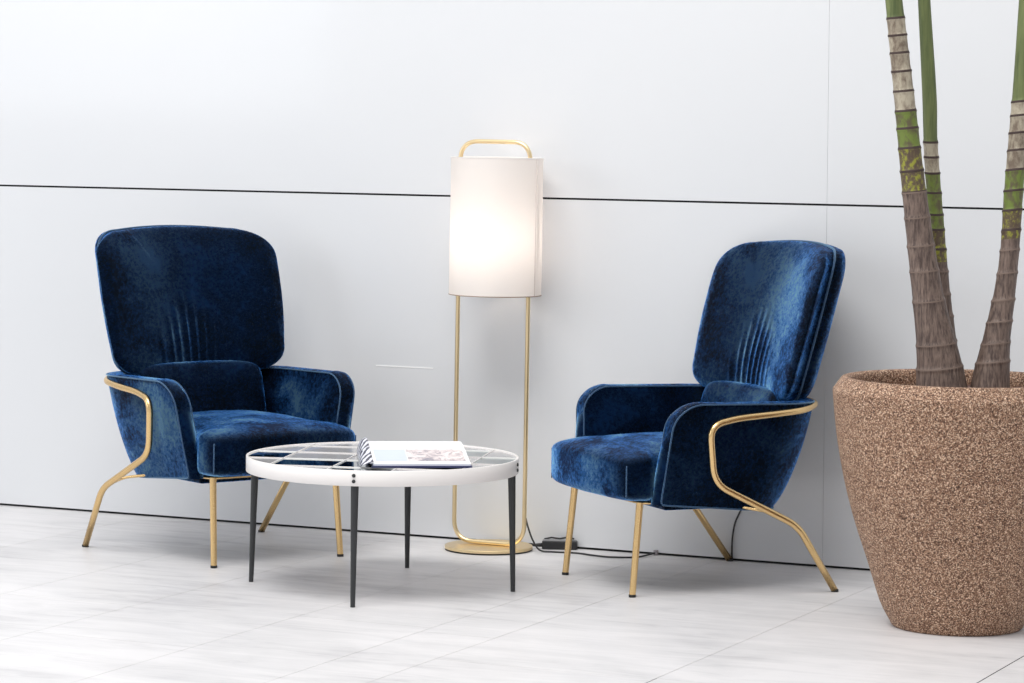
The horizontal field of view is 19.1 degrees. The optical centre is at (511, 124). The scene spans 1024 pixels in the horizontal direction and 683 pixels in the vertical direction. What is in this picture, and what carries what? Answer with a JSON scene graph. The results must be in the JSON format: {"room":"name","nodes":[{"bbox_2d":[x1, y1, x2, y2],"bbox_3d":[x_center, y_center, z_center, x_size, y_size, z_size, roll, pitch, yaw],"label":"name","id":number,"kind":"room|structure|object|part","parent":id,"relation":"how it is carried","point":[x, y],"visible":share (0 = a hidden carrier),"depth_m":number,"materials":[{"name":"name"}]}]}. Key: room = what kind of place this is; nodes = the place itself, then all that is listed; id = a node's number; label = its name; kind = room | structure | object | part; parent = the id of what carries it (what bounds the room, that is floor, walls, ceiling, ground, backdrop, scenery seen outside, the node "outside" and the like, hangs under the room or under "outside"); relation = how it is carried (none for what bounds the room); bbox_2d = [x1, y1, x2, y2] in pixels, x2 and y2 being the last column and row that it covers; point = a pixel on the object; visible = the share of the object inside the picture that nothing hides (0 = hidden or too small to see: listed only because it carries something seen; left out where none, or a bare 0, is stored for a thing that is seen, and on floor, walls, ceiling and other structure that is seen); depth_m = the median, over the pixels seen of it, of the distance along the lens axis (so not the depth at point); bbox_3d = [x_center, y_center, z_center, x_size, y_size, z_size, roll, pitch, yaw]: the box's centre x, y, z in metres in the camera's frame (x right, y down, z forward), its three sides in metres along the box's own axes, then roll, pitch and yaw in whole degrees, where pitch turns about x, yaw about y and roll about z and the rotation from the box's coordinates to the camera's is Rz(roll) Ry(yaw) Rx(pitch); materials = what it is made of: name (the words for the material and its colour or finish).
{"room":"lobby seating area","nodes":[
{"label":"lobby seating area","id":0,"kind":"room"},
{"bbox_2d":[0,0,1023,570],"bbox_3d":[-0.873,-0.801,11.398,16.000,4.620,0.121,1,0,25],"label":"wall","id":1,"kind":"structure","parent":0,"point":[671,136],"depth_m":10.98,"materials":[{"name":"white painted plaster"}]},
{"bbox_3d":[-1.830,0.854,11.770,6.387,1.228,0.012,1,0,25],"label":"wall panel","id":2,"kind":"part","parent":1,"relation":"part of","materials":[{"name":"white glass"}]},
{"bbox_3d":[-1.812,-0.595,11.770,6.387,1.656,0.012,1,0,25],"label":"wall panel","id":3,"kind":"part","parent":1,"relation":"part of","materials":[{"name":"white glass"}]},
{"bbox_2d":[731,510,741,558],"bbox_3d":[0.788,1.392,10.530,0.014,0.237,0.088,1,0,-34],"label":"cord","id":4,"kind":"object","parent":1,"relation":"attached to","point":[740,510],"visible":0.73,"depth_m":10.56,"materials":[{"name":"black plastic"}]},
{"bbox_3d":[3.712,0.924,9.224,5.811,1.228,0.012,1,0,25],"label":"wall panel","id":5,"kind":"part","parent":1,"relation":"part of","materials":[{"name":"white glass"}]},
{"bbox_3d":[3.731,-0.525,9.224,5.811,1.656,0.012,1,0,25],"label":"wall panel","id":6,"kind":"part","parent":1,"relation":"part of","materials":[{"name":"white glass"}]},
{"bbox_2d":[0,505,1023,682],"bbox_3d":[-3.406,1.487,5.947,16.000,0.060,12.120,1,0,25],"label":"floor","id":7,"kind":"structure","parent":0,"point":[144,602],"depth_m":9.29,"materials":[{"name":"tile"}]},
{"bbox_2d":[82,225,355,567],"bbox_3d":[-1.013,0.926,10.684,0.819,1.127,0.895,1,0,-37],"label":"armchair","id":8,"kind":"object","parent":7,"relation":"on","point":[194,315],"visible":0.97,"depth_m":10.76,"materials":[{"name":"blue fabric"}]},
{"bbox_3d":[-1.159,1.042,10.567,0.377,0.364,0.619,1,0,-37],"label":"armrest","id":9,"kind":"part","parent":8,"relation":"part of","materials":[{"name":"blue fabric"}]},
{"bbox_3d":[-0.960,1.227,10.614,0.783,0.084,0.503,1,0,-37],"label":"seat rail","id":10,"kind":"part","parent":8,"relation":"part of","materials":[{"name":"gold metal"}]},
{"bbox_3d":[-1.063,1.179,10.750,0.806,0.620,0.500,1,0,-37],"label":"bent frame","id":11,"kind":"part","parent":8,"relation":"part of","materials":[{"name":"gold metal"}]},
{"bbox_3d":[-1.170,0.621,10.899,0.742,0.515,0.250,1,0,-37],"label":"backrest","id":12,"kind":"part","parent":8,"relation":"part of","materials":[{"name":"blue fabric"}]},
{"bbox_2d":[130,360,266,411],"bbox_3d":[-1.127,0.981,10.837,0.508,0.284,0.210,1,0,-37],"label":"lumbar cushion","id":13,"kind":"object","parent":8,"relation":"on","point":[209,385],"depth_m":10.83,"materials":[{"name":"blue fabric"}]},
{"bbox_3d":[-1.004,1.335,10.255,0.023,0.298,0.051,1,0,-21],"label":"leg","id":14,"kind":"part","parent":8,"relation":"part of","materials":[{"name":"gold metal"}]},
{"bbox_3d":[-0.977,1.204,10.636,0.470,0.032,0.360,1,0,-37],"label":"seat","id":15,"kind":"part","parent":8,"relation":"part of","materials":[{"name":"blue fabric"}]},
{"bbox_3d":[-0.927,1.094,10.572,0.600,0.187,0.600,1,0,-37],"label":"seat","id":16,"kind":"part","parent":8,"relation":"part of","materials":[{"name":"blue fabric"}]},
{"bbox_3d":[-0.859,1.045,10.795,0.377,0.364,0.619,1,0,-37],"label":"armrest","id":17,"kind":"part","parent":8,"relation":"part of","materials":[{"name":"blue fabric"}]},
{"bbox_3d":[-0.605,1.340,10.559,0.051,0.298,0.023,1,0,37],"label":"leg","id":18,"kind":"part","parent":8,"relation":"part of","materials":[{"name":"gold metal"}]},
{"bbox_2d":[246,441,518,607],"bbox_3d":[-0.421,1.283,9.875,0.892,0.425,0.892,1,0,9],"label":"coffee table","id":19,"kind":"object","parent":7,"relation":"on","point":[323,463],"visible":0.84,"depth_m":9.65,"materials":[{"name":"white paint"}]},
{"bbox_3d":[-0.842,1.286,9.944,0.028,0.407,0.025,1,0,9],"label":"leg","id":20,"kind":"part","parent":19,"relation":"part of","materials":[{"name":"black metal"}]},
{"bbox_3d":[-0.490,1.291,9.455,0.025,0.407,0.028,1,0,9],"label":"leg","id":21,"kind":"part","parent":19,"relation":"part of","materials":[{"name":"black metal"}]},
{"bbox_3d":[-0.353,1.292,10.296,0.025,0.407,0.028,1,0,9],"label":"leg","id":22,"kind":"part","parent":19,"relation":"part of","materials":[{"name":"black metal"}]},
{"bbox_2d":[357,437,471,467],"bbox_3d":[-0.319,1.042,9.717,0.350,0.058,0.385,1,0,-6],"label":"open book","id":23,"kind":"object","parent":19,"relation":"on","point":[379,454],"visible":1,"depth_m":9.66,"materials":[{"name":"white paper"}]},
{"bbox_2d":[373,449,407,460],"bbox_3d":[-0.385,1.043,9.641,0.100,0.020,0.155,1,0,-6],"label":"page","id":24,"kind":"object","parent":23,"relation":"on","point":[378,454],"depth_m":9.65,"materials":[{"name":"white paper"}]},
{"bbox_2d":[405,449,465,460],"bbox_3d":[-0.242,1.045,9.657,0.180,0.020,0.155,1,0,-6],"label":"picture","id":25,"kind":"object","parent":23,"relation":"on","point":[410,454],"depth_m":9.66},
{"bbox_3d":[-0.001,1.297,9.807,0.028,0.407,0.025,1,0,9],"label":"leg","id":26,"kind":"part","parent":19,"relation":"part of","materials":[{"name":"black metal"}]},
{"bbox_2d":[445,139,543,554],"bbox_3d":[-0.062,0.775,10.767,0.335,1.449,0.330,1,0,25],"label":"floor lamp","id":27,"kind":"object","parent":7,"relation":"on","point":[496,203],"visible":0.97,"depth_m":10.64,"materials":[{"name":"white fabric"}]},
{"bbox_3d":[-0.056,0.357,10.766,0.326,0.483,0.326,1,0,25],"label":"lamp shade","id":28,"kind":"part","parent":27,"relation":"part of","materials":[{"name":"white fabric"}]},
{"bbox_2d":[531,537,576,549],"bbox_3d":[0.130,1.479,10.805,0.202,0.043,0.036,1,0,5],"label":"power adapter","id":29,"kind":"object","parent":7,"relation":"on","point":[547,543],"visible":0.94,"depth_m":10.79,"materials":[{"name":"black plastic"}]},
{"bbox_3d":[0.157,1.470,10.803,0.095,0.004,0.026,1,0,5],"label":"label plate","id":30,"kind":"part","parent":29,"relation":"part of","materials":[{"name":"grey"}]},
{"bbox_2d":[526,518,657,557],"bbox_3d":[0.275,1.441,10.651,0.470,0.126,0.106,1,0,4],"label":"lamp cord","id":31,"kind":"object","parent":7,"relation":"on","point":[655,552],"visible":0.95,"depth_m":10.67,"materials":[{"name":"black plastic"}]},
{"bbox_2d":[551,240,845,597],"bbox_3d":[0.620,0.947,10.102,0.895,1.127,0.819,1,0,-24],"label":"armchair","id":32,"kind":"object","parent":7,"relation":"on","point":[733,439],"visible":1,"depth_m":9.92,"materials":[{"name":"blue fabric"}]},
{"bbox_3d":[0.195,1.351,10.189,0.051,0.298,0.024,1,0,-8],"label":"leg","id":33,"kind":"part","parent":32,"relation":"part of","materials":[{"name":"gold metal"}]},
{"bbox_3d":[0.488,1.111,10.043,0.600,0.187,0.600,1,0,-24],"label":"seat","id":34,"kind":"part","parent":32,"relation":"part of","materials":[{"name":"blue fabric"}]},
{"bbox_3d":[0.396,1.353,9.730,0.051,0.298,0.023,1,0,-39],"label":"leg","id":35,"kind":"part","parent":32,"relation":"part of","materials":[{"name":"gold metal"}]},
{"bbox_3d":[0.539,1.063,10.270,0.619,0.364,0.377,1,0,-24],"label":"armrest","id":36,"kind":"part","parent":32,"relation":"part of","materials":[{"name":"blue fabric"}]},
{"bbox_3d":[0.561,1.223,10.075,0.360,0.032,0.470,1,0,-24],"label":"seat","id":37,"kind":"part","parent":32,"relation":"part of","materials":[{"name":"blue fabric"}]},
{"bbox_3d":[0.534,1.246,10.064,0.503,0.084,0.783,1,0,-24],"label":"seat rail","id":38,"kind":"part","parent":32,"relation":"part of","materials":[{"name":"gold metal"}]},
{"bbox_3d":[0.690,1.065,9.925,0.619,0.364,0.377,1,0,-24],"label":"armrest","id":39,"kind":"part","parent":32,"relation":"part of","materials":[{"name":"blue fabric"}]},
{"bbox_2d":[701,381,792,401],"bbox_3d":[0.794,1.005,10.176,0.210,0.284,0.508,1,0,-24],"label":"lumbar cushion","id":40,"kind":"object","parent":32,"relation":"on","point":[714,391],"depth_m":10.17,"materials":[{"name":"blue fabric"}]},
{"bbox_3d":[0.871,0.647,10.208,0.250,0.515,0.742,1,0,-24],"label":"backrest","id":41,"kind":"part","parent":32,"relation":"part of","materials":[{"name":"blue fabric"}]},
{"bbox_3d":[0.692,1.201,10.132,0.500,0.620,0.806,1,0,-24],"label":"bent frame","id":42,"kind":"part","parent":32,"relation":"part of","materials":[{"name":"gold metal"}]},
{"bbox_2d":[833,0,1023,636],"bbox_3d":[1.363,0.192,9.236,0.765,2.650,0.765,1,0,-22],"label":"potted palm","id":43,"kind":"object","parent":7,"relation":"on","point":[931,454],"visible":1,"depth_m":9.03,"materials":[{"name":"brown stone"}]},
{"bbox_2d":[833,369,1023,636],"bbox_3d":[1.351,1.142,9.236,0.766,0.751,0.766,1,0,25],"label":"planter","id":44,"kind":"object","parent":7,"relation":"on","point":[932,460],"depth_m":8.97,"materials":[{"name":"brown stone"}]},
{"bbox_2d":[977,656,1023,682],"bbox_3d":[0.371,1.507,6.346,0.005,0.003,8.000,1,0,25],"label":"joint","id":45,"kind":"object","parent":7,"relation":"in","point":[1022,656],"depth_m":8.49,"materials":[{"name":"grey"}]}
]}

